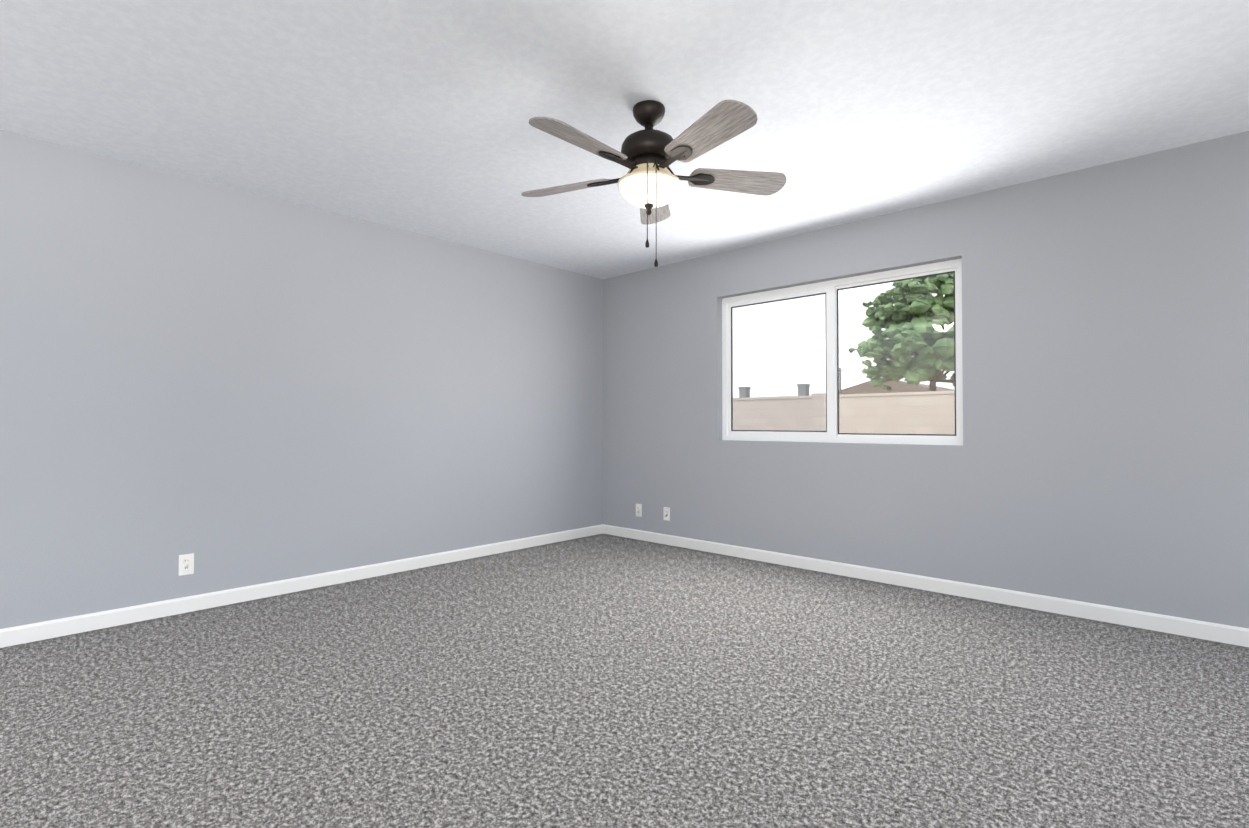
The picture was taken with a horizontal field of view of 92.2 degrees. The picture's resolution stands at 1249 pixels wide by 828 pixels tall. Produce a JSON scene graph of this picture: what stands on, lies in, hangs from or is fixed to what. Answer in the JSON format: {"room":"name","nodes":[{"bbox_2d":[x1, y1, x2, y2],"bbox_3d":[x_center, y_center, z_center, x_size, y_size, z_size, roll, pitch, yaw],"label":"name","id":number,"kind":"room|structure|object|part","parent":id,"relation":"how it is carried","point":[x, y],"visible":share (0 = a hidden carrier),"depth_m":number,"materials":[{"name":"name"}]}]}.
{"room":"empty bedroom","nodes":[
{"label":"empty bedroom","id":0,"kind":"room"},
{"bbox_2d":[0,130,602,628],"bbox_3d":[-1.797,-0.103,4.184,0.160,2.440,4.820,-1,-1,43],"label":"wall","id":1,"kind":"structure","parent":0,"point":[228,388],"depth_m":3.60,"materials":[{"name":"paint"}]},
{"bbox_2d":[178,553,193,575],"bbox_3d":[-2.460,0.840,3.366,0.058,0.115,0.070,-1,-1,43],"label":"electrical outlet","id":2,"kind":"object","parent":1,"relation":"attached to","point":[186,564],"visible":0.96,"depth_m":3.35,"materials":[{"name":"white plastic"}]},
{"bbox_2d":[0,524,602,647],"bbox_3d":[-1.733,1.073,4.106,0.014,0.085,4.500,-1,-1,43],"label":"baseboard","id":3,"kind":"structure","parent":1,"relation":"attached to","point":[23,634],"depth_m":3.57,"materials":[{"name":"white wood"}]},
{"bbox_2d":[0,534,1248,827],"bbox_3d":[0.020,1.151,2.475,5.120,0.120,4.820,-1,-1,43],"label":"floor","id":4,"kind":"structure","parent":0,"point":[602,680],"depth_m":2.21,"materials":[{"name":"carpet"}]},
{"bbox_2d":[0,0,1248,278],"bbox_3d":[0.020,-1.409,2.515,5.120,0.120,4.820,-1,-1,43],"label":"ceiling","id":5,"kind":"structure","parent":0,"point":[414,116],"depth_m":2.56,"materials":[{"name":"paint"}]},
{"bbox_2d":[521,100,786,266],"bbox_3d":[0.076,-0.977,2.604,1.236,0.740,1.190,-1,-1,43],"label":"ceiling fan","id":6,"kind":"object","parent":5,"relation":"hanging from","point":[648,184],"visible":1,"depth_m":2.54,"materials":[{"name":"grey wood"}]},
{"bbox_3d":[-0.272,-1.056,2.812,0.460,0.046,0.161,0,-1,24],"label":"blade","id":7,"kind":"part","parent":6,"relation":"part of","materials":[{"name":"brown wood"}]},
{"bbox_3d":[-0.170,-1.063,2.335,0.161,0.046,0.460,-1,-1,42],"label":"blade","id":8,"kind":"part","parent":6,"relation":"part of","materials":[{"name":"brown wood"}]},
{"bbox_3d":[0.098,-0.870,2.526,0.060,0.363,0.073,-1,-1,43],"label":"chain","id":9,"kind":"part","parent":6,"relation":"part of","materials":[{"name":"brown metal"}]},
{"bbox_3d":[0.107,-0.963,2.642,0.268,0.088,0.268,-1,-1,43],"label":"lamp shade","id":10,"kind":"part","parent":6,"relation":"part of","materials":[{"name":"white glass"}]},
{"bbox_3d":[0.125,-0.830,2.527,0.073,0.443,0.060,-1,-1,43],"label":"chain","id":11,"kind":"part","parent":6,"relation":"part of","materials":[{"name":"brown metal"}]},
{"bbox_3d":[0.150,-1.052,3.056,0.161,0.046,0.460,0,-1,6],"label":"blade","id":12,"kind":"part","parent":6,"relation":"part of","materials":[{"name":"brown wood"}]},
{"bbox_3d":[0.315,-1.064,2.285,0.161,0.046,0.460,1,-1,-30],"label":"blade","id":13,"kind":"part","parent":6,"relation":"part of","materials":[{"name":"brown wood"}]},
{"bbox_3d":[0.513,-1.057,2.730,0.460,0.046,0.161,0,-1,-12],"label":"blade","id":14,"kind":"part","parent":6,"relation":"part of","materials":[{"name":"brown wood"}]},
{"bbox_2d":[603,131,1248,627],"bbox_3d":[1.665,-0.103,4.147,4.960,2.440,0.160,-1,-1,43],"label":"wall","id":15,"kind":"structure","parent":0,"point":[1099,455],"depth_m":3.44,"materials":[{"name":"paint"}]},
{"bbox_2d":[636,504,641,516],"bbox_3d":[0.144,0.872,5.463,0.070,0.115,0.058,-1,-1,43],"label":"electrical outlet","id":16,"kind":"object","parent":15,"relation":"attached to","point":[639,510],"visible":1,"depth_m":5.44,"materials":[{"name":"white plastic"}]},
{"bbox_2d":[663,507,669,520],"bbox_3d":[0.382,0.868,5.242,0.070,0.115,0.058,-1,-1,43],"label":"electrical outlet","id":17,"kind":"object","parent":15,"relation":"attached to","point":[666,513],"visible":1,"depth_m":5.22,"materials":[{"name":"white plastic"}]},
{"bbox_2d":[717,440,962,446],"bbox_3d":[1.435,0.207,4.298,1.790,0.004,0.075,-1,-1,43],"label":"window sill","id":18,"kind":"structure","parent":15,"relation":"attached to","point":[845,443],"depth_m":4.15,"materials":[{"name":"paint"}]},
{"bbox_2d":[722,259,962,445],"bbox_3d":[1.478,-0.375,4.354,1.790,1.170,0.068,-1,-1,43],"label":"window","id":19,"kind":"structure","parent":15,"relation":"in","point":[829,290],"depth_m":4.30,"materials":[{"name":"white plastic"}]},
{"bbox_2d":[733,296,825,430],"bbox_3d":[1.193,-0.371,4.650,0.880,1.080,0.002,-1,-1,43],"label":"screen","id":20,"kind":"object","parent":19,"relation":"attached to","point":[780,375],"depth_m":4.64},
{"bbox_2d":[603,524,1248,646],"bbox_3d":[1.547,1.074,4.120,4.800,0.085,0.014,-1,-1,43],"label":"baseboard","id":21,"kind":"structure","parent":15,"relation":"attached to","point":[1223,633],"depth_m":3.58,"materials":[{"name":"white wood"}]},
{"label":"outside","id":22,"kind":"structure","parent":0,"visible":0},
{"bbox_3d":[30.496,1.949,38.772,120.000,0.200,89.820,-1,-1,43],"label":"ground","id":23,"kind":"structure","parent":22,"visible":0},
{"bbox_2d":[738,384,809,397],"bbox_3d":[5.228,0.211,31.446,12.800,3.150,6.800,-1,-1,43],"label":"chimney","id":24,"kind":"structure","parent":23,"relation":"on","point":[800,387],"depth_m":28.41,"materials":[{"name":"grey"}]},
{"bbox_2d":[733,391,954,433],"bbox_3d":[6.059,0.500,12.506,80.000,1.990,0.280,-1,-1,43],"label":"fence","id":25,"kind":"object","parent":23,"relation":"on","point":[883,399],"depth_m":13.13,"materials":[{"name":"beige concrete"}]},
{"bbox_2d":[839,368,953,393],"bbox_3d":[16.361,-0.277,33.868,10.800,4.200,10.902,-1,-1,43],"label":"house","id":26,"kind":"structure","parent":23,"relation":"on","point":[894,389],"depth_m":30.13,"materials":[{"name":"beige paint"}]},
{"bbox_2d":[849,273,953,390],"bbox_3d":[9.238,-1.599,18.027,4.237,6.297,4.059,-1,-1,43],"label":"tree","id":27,"kind":"object","parent":23,"relation":"on","point":[896,349],"depth_m":17.25,"materials":[{"name":"green plant"}]}
]}

